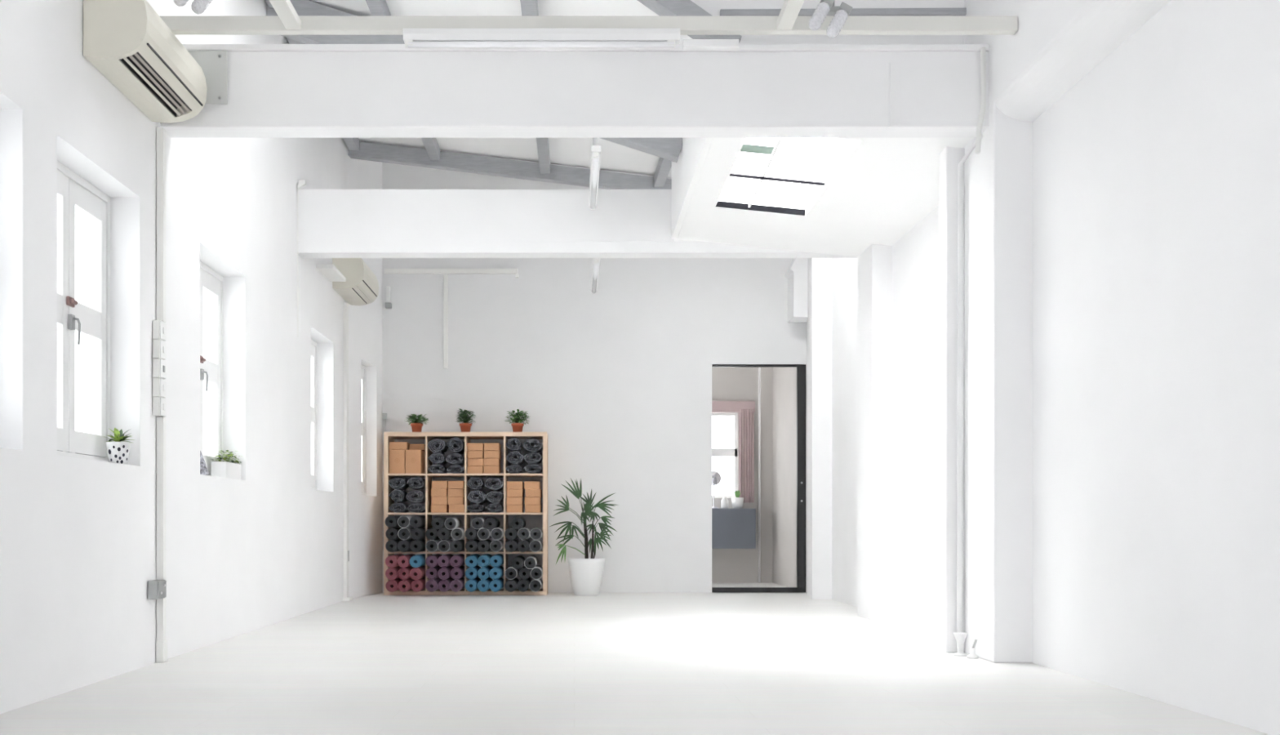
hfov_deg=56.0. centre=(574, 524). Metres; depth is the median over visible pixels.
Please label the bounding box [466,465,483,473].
block
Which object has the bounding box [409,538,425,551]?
rolled mat
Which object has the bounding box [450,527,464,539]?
rolled mat
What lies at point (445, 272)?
cable trunking
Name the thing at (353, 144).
purlin
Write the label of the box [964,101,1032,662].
pilaster
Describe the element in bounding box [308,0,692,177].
ceiling
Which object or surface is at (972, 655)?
pipe stub
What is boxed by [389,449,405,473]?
block
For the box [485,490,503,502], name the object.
rolled blanket
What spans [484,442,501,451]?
block
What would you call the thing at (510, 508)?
block
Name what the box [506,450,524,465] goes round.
rolled blanket
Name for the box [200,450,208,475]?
cone
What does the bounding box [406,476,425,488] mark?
rolled blanket
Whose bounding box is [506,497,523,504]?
block
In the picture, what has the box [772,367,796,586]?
wall
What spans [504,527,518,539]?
rolled mat
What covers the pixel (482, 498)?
rolled blanket
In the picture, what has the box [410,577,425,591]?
rolled mat
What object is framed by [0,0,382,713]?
wall
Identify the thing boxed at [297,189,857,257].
beam
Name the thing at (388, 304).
torch
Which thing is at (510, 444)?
rolled blanket
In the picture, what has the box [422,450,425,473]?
block
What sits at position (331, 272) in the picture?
panel
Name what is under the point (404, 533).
rolled mat
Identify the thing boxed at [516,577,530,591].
rolled mat
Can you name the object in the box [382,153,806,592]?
wall
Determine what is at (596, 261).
light
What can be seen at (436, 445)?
rolled blanket
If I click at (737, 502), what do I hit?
pot
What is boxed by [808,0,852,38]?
spotlight
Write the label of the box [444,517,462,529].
rolled mat
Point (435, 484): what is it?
block
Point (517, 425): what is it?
potted plant
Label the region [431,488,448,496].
block
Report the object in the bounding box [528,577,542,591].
rolled mat
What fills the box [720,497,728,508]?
jar
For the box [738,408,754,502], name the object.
drape
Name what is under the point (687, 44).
junction trunking
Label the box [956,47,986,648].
conduit pipe
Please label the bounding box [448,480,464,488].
block
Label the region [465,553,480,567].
rolled mat
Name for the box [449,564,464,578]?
rolled mat
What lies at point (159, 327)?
switch box
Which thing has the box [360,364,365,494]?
window
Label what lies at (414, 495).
rolled blanket
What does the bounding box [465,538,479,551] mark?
rolled mat
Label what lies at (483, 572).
rolled mat
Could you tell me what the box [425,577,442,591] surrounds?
rolled mat
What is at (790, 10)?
rail
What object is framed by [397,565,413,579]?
rolled mat
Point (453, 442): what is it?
rolled blanket
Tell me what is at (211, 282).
window
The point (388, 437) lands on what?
cubby shelf
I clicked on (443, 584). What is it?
rolled mat
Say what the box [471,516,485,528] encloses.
rolled mat
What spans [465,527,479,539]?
rolled mat
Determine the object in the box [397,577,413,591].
rolled mat
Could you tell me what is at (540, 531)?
rolled mat
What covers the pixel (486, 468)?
block
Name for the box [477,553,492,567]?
rolled mat
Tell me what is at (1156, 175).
wall
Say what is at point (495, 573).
rolled mat
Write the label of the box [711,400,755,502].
curtain
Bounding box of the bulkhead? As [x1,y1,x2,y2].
[784,257,808,322]
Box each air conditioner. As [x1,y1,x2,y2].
[83,0,207,123]
[332,257,378,305]
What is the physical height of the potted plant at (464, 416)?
0.222 m
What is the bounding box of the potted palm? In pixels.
[550,476,618,595]
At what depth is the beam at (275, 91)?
5.62 m
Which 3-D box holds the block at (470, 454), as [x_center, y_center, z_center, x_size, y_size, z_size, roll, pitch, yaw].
[-0.901,-0.635,10.990,0.142,0.069,0.220,0,0,0]
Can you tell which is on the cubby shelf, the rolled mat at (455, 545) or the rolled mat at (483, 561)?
the rolled mat at (455, 545)
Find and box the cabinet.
[711,508,755,548]
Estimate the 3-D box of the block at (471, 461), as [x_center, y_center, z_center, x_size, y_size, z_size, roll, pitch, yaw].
[-0.898,-0.565,10.996,0.142,0.069,0.220,0,0,0]
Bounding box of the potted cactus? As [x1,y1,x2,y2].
[731,489,743,508]
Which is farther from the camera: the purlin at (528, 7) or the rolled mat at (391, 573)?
the rolled mat at (391, 573)
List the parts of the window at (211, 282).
handle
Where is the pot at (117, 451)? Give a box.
[106,441,130,464]
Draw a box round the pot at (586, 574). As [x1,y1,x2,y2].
[567,557,604,595]
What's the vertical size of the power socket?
0.085 m
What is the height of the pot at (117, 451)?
0.097 m
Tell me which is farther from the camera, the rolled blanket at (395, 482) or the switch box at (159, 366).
the rolled blanket at (395, 482)
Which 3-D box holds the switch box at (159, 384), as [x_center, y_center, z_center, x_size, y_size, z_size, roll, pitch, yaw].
[-1.917,-0.631,5.550,0.041,0.086,0.080,0,0,0]
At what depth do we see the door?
11.25 m
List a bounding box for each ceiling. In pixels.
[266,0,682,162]
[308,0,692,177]
[671,137,973,257]
[690,0,964,44]
[964,0,1171,121]
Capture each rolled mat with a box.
[385,515,400,527]
[385,538,401,551]
[385,553,404,567]
[385,565,401,579]
[386,527,402,539]
[386,577,402,591]
[397,515,413,527]
[397,527,413,539]
[397,538,413,551]
[397,553,415,567]
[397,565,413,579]
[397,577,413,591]
[409,515,425,527]
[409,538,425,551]
[409,553,425,567]
[409,564,425,579]
[410,527,425,539]
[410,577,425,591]
[425,527,439,539]
[425,538,441,551]
[425,553,441,567]
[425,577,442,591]
[426,564,441,579]
[431,516,446,528]
[437,527,452,539]
[437,538,453,551]
[437,553,453,567]
[437,564,453,579]
[437,577,454,591]
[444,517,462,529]
[449,538,464,551]
[449,553,464,567]
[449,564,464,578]
[449,577,464,591]
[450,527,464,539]
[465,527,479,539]
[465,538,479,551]
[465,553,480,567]
[465,564,480,579]
[465,577,480,591]
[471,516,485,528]
[477,527,492,539]
[477,538,492,551]
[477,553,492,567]
[477,565,492,579]
[477,577,493,591]
[484,517,499,529]
[488,565,503,579]
[488,577,503,591]
[489,538,503,551]
[489,553,503,567]
[490,527,503,539]
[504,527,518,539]
[504,538,518,551]
[504,565,519,579]
[504,577,519,591]
[511,517,525,528]
[511,555,525,568]
[516,538,530,551]
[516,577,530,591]
[517,527,530,539]
[518,565,531,579]
[524,555,537,568]
[528,538,542,551]
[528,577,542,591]
[529,527,542,539]
[530,564,542,579]
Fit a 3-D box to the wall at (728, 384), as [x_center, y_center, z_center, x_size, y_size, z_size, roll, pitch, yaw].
[1.000,-0.860,13.260,2.400,3.000,0.120,0,0,0]
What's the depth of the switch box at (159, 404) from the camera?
5.51 m
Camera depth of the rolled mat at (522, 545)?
10.69 m
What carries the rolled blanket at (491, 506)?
on the cubby shelf
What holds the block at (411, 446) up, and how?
on the block at (423, 451)
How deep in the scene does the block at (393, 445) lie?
10.88 m
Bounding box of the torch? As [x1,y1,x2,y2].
[385,286,391,308]
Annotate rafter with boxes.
[347,141,671,189]
[636,0,742,41]
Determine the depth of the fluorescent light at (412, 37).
5.21 m
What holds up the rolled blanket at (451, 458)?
on the rolled blanket at (460, 469)
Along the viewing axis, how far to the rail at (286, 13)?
5.08 m
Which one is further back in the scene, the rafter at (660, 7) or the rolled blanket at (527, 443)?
the rolled blanket at (527, 443)
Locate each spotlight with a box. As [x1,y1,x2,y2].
[173,0,213,14]
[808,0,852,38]
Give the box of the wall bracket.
[297,179,306,189]
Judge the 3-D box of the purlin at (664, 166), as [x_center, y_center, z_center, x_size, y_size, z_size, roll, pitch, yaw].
[0.720,-2.856,9.412,0.085,0.245,1.693,0,0,0]
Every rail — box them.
[269,0,301,29]
[776,0,804,29]
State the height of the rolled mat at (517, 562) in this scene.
0.108 m
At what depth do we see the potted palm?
10.80 m
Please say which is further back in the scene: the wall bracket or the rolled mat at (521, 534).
the rolled mat at (521, 534)
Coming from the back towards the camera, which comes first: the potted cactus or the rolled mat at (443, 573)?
the potted cactus
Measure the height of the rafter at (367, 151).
0.553 m
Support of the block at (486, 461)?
on the block at (486, 468)
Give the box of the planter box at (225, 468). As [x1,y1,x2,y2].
[209,449,242,479]
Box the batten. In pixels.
[720,8,966,16]
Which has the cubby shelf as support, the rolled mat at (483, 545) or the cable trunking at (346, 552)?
the rolled mat at (483, 545)
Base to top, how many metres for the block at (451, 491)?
0.072 m
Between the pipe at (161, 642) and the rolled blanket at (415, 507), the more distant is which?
the rolled blanket at (415, 507)
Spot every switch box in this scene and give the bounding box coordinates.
[152,320,166,341]
[152,338,166,359]
[152,358,166,378]
[152,377,166,398]
[152,396,166,417]
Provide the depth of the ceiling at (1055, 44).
5.02 m
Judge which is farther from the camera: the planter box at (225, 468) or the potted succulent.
the planter box at (225, 468)
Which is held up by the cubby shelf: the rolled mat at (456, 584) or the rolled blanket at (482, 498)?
the rolled mat at (456, 584)
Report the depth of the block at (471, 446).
10.88 m
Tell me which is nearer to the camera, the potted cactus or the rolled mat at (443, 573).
the rolled mat at (443, 573)
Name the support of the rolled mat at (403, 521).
on the rolled mat at (404, 533)
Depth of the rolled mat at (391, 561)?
10.68 m
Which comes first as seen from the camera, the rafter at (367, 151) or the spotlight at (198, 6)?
the spotlight at (198, 6)
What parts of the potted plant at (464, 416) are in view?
pot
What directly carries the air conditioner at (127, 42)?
attached to the wall at (264, 547)
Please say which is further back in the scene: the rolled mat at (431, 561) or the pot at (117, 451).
the rolled mat at (431, 561)
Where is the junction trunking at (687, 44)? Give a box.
[682,39,739,49]
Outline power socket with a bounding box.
[147,579,166,599]
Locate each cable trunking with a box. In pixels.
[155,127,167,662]
[342,302,352,600]
[382,413,386,550]
[383,268,519,368]
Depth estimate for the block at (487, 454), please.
10.88 m
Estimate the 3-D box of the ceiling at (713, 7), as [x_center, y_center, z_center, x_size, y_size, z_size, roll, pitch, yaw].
[0.050,-2.710,6.000,4.180,1.500,0.060,0,0,0]
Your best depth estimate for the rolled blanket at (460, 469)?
10.87 m
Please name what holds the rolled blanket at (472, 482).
on the rolled blanket at (482, 498)
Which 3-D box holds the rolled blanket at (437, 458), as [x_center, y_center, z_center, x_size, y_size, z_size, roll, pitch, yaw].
[-1.255,-0.600,11.005,0.145,0.092,0.320,0,0,0]
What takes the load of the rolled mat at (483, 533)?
on the rolled mat at (483, 545)
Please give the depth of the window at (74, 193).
5.01 m
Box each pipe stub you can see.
[953,631,967,655]
[967,639,978,658]
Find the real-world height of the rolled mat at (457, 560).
0.108 m
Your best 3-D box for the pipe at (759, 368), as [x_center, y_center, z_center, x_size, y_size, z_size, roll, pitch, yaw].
[2.030,-0.810,13.160,0.023,2.900,0.024,0,0,0]
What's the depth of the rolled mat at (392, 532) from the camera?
10.70 m
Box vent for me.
[120,52,191,116]
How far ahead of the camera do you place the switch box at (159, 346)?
5.51 m
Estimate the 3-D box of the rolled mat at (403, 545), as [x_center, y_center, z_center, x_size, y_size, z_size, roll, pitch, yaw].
[-1.520,0.193,10.986,0.108,0.108,0.600,0,0,0]
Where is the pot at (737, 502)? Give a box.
[731,497,743,508]
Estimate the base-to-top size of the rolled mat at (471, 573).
0.108 m
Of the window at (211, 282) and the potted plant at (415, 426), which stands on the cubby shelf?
the potted plant at (415, 426)
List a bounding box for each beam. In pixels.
[160,44,989,137]
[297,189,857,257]
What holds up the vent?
attached to the air conditioner at (127, 42)
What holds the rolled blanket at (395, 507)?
on the cubby shelf
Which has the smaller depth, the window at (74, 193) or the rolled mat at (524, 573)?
the window at (74, 193)
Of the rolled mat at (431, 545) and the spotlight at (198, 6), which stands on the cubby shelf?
the rolled mat at (431, 545)
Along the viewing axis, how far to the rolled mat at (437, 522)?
10.70 m
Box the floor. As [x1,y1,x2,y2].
[0,582,1270,734]
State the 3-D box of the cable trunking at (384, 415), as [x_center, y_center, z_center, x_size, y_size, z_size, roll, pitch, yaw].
[-1.775,-0.400,11.229,0.040,1.280,0.018,0,0,0]
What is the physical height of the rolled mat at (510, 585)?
0.108 m
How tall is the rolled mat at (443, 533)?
0.108 m
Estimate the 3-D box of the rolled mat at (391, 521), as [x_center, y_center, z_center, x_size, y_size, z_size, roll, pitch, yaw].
[-1.629,-0.024,10.963,0.108,0.108,0.600,0,0,0]
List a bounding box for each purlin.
[265,0,359,151]
[365,0,439,160]
[520,0,550,173]
[653,157,671,186]
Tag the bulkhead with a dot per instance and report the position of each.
(797, 274)
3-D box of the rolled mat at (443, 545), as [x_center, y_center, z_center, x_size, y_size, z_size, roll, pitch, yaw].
[-1.166,0.193,11.001,0.108,0.108,0.600,0,0,0]
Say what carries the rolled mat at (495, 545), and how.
on the cubby shelf
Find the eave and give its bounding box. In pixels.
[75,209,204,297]
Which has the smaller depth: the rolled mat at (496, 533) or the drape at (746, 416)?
the rolled mat at (496, 533)
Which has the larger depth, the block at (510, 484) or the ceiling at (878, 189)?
the block at (510, 484)
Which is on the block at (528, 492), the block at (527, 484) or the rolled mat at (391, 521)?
the block at (527, 484)
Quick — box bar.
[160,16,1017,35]
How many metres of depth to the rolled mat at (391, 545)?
10.69 m
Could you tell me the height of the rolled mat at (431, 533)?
0.108 m
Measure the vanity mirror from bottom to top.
0.407 m
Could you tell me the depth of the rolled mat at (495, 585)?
10.69 m
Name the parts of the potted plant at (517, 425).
pot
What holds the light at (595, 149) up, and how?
hanging from the ceiling at (573, 152)
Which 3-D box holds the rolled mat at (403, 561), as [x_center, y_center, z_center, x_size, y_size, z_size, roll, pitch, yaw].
[-1.520,0.330,10.969,0.108,0.108,0.600,0,0,0]
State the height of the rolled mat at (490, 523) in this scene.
0.108 m
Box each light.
[403,28,679,47]
[588,137,600,209]
[590,257,599,293]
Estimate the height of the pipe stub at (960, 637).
0.110 m
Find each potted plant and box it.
[405,413,428,431]
[455,408,476,431]
[503,408,528,431]
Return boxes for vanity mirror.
[711,471,720,508]
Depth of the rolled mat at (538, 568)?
10.70 m
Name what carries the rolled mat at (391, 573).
on the rolled mat at (391, 584)
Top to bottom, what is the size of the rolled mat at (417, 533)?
0.108 m
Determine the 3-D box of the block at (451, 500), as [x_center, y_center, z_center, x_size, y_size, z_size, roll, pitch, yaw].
[-1.079,-0.216,10.996,0.142,0.072,0.220,0,0,0]
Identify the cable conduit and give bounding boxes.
[297,183,297,337]
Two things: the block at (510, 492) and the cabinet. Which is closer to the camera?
the block at (510, 492)
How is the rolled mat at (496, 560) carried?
on the rolled mat at (495, 573)
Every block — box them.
[389,441,410,449]
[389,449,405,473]
[405,449,422,473]
[408,444,425,450]
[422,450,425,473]
[431,480,448,488]
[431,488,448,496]
[431,496,447,504]
[431,504,448,512]
[447,496,464,504]
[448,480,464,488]
[448,488,464,496]
[448,504,464,512]
[466,450,484,457]
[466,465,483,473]
[467,442,484,451]
[467,457,484,466]
[483,457,500,466]
[483,465,500,473]
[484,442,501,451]
[484,450,501,458]
[506,480,523,489]
[506,488,523,497]
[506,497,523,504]
[506,504,523,512]
[524,480,540,488]
[524,488,541,497]
[524,497,541,504]
[524,504,541,512]
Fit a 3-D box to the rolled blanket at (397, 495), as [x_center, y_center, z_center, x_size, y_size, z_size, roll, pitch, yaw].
[-1.612,-0.262,11.005,0.139,0.110,0.320,0,0,0]
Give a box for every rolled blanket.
[388,477,408,489]
[388,488,407,502]
[388,502,408,512]
[405,489,425,502]
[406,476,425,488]
[407,502,425,512]
[427,438,448,454]
[427,453,447,464]
[427,464,447,473]
[445,453,464,465]
[446,437,464,453]
[446,464,464,473]
[466,476,484,489]
[466,503,486,512]
[467,489,487,503]
[484,477,503,490]
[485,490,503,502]
[485,502,503,511]
[506,437,522,451]
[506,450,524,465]
[506,464,523,473]
[523,438,542,453]
[523,452,542,464]
[523,463,542,473]
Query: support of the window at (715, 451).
in the wall at (728, 384)
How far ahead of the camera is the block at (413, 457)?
10.88 m
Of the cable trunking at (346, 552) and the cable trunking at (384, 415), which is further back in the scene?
the cable trunking at (384, 415)
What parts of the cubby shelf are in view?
panel, panel, panel, panel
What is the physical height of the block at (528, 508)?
0.070 m
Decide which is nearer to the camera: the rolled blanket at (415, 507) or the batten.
the batten
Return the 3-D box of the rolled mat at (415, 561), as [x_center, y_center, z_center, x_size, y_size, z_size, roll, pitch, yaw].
[-1.412,0.330,10.961,0.108,0.108,0.600,0,0,0]
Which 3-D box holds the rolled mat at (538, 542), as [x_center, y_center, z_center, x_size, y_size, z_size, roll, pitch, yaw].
[-0.350,0.193,11.001,0.108,0.108,0.600,0,0,0]
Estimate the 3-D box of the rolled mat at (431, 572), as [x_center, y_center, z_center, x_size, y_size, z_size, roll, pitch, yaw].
[-1.275,0.438,11.025,0.108,0.108,0.600,0,0,0]
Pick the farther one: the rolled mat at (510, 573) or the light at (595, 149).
the rolled mat at (510, 573)
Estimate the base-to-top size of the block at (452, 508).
0.072 m
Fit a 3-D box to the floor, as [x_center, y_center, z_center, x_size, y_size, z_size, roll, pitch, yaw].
[0.000,0.700,5.500,5.200,0.120,16.000,0,0,0]
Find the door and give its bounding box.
[711,364,805,592]
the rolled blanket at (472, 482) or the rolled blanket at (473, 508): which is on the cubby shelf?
the rolled blanket at (473, 508)
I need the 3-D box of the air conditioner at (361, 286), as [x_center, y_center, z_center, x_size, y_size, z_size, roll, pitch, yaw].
[-1.810,-2.024,9.970,0.252,0.282,0.740,0,0,0]
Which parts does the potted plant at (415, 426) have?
pot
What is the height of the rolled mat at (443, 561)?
0.108 m
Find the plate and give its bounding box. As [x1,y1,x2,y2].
[187,50,227,104]
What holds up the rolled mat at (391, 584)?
on the cubby shelf
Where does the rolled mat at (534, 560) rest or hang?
on the rolled mat at (538, 568)
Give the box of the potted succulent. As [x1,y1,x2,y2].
[102,427,133,464]
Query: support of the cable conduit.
attached to the wall at (264, 547)
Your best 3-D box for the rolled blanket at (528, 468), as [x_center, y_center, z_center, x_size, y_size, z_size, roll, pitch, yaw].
[-0.384,-0.507,11.005,0.163,0.080,0.320,0,0,0]
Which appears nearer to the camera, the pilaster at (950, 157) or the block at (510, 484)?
the pilaster at (950, 157)
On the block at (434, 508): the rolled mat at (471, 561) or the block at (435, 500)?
the block at (435, 500)
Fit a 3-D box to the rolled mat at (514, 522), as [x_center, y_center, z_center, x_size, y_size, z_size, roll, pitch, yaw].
[-0.510,-0.008,10.993,0.108,0.108,0.600,0,0,0]
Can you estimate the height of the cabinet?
0.430 m
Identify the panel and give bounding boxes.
[315,264,346,281]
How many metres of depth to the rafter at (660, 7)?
5.83 m
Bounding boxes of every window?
[57,160,110,462]
[200,261,223,475]
[311,338,316,489]
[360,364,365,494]
[711,413,737,497]
[715,137,853,215]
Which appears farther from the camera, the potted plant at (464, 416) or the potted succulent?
the potted plant at (464, 416)
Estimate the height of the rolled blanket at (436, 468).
0.081 m
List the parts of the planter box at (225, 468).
planter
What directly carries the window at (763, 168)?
attached to the ceiling at (878, 189)
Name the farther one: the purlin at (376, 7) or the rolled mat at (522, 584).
the rolled mat at (522, 584)
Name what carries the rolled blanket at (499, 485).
on the rolled blanket at (491, 495)
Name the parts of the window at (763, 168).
greenish pane, pane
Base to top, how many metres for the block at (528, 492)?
0.070 m
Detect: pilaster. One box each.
[857,244,892,620]
[939,146,964,652]
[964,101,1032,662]
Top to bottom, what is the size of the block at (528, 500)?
0.070 m
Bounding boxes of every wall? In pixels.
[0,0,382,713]
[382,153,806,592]
[711,367,772,582]
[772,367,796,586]
[806,0,1279,734]
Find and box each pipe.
[758,367,760,582]
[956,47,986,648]
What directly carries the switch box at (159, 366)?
attached to the wall at (264, 547)
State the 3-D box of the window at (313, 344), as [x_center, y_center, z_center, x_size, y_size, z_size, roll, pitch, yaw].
[-2.076,-0.860,9.250,0.087,1.202,0.816,0,0,0]
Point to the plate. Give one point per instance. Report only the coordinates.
(214, 64)
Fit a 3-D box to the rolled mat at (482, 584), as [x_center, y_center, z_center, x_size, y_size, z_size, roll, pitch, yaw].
[-0.812,0.547,11.007,0.108,0.108,0.600,0,0,0]
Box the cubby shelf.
[383,431,547,595]
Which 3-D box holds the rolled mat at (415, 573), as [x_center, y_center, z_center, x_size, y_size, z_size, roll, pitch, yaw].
[-1.412,0.439,10.961,0.108,0.108,0.600,0,0,0]
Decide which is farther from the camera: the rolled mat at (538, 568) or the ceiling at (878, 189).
the rolled mat at (538, 568)
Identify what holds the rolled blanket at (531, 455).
on the rolled blanket at (528, 468)
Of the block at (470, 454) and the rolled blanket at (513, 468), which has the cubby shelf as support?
the rolled blanket at (513, 468)
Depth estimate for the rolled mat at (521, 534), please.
10.69 m
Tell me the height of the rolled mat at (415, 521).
0.108 m
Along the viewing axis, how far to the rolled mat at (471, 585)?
10.70 m
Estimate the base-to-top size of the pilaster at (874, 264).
2.520 m

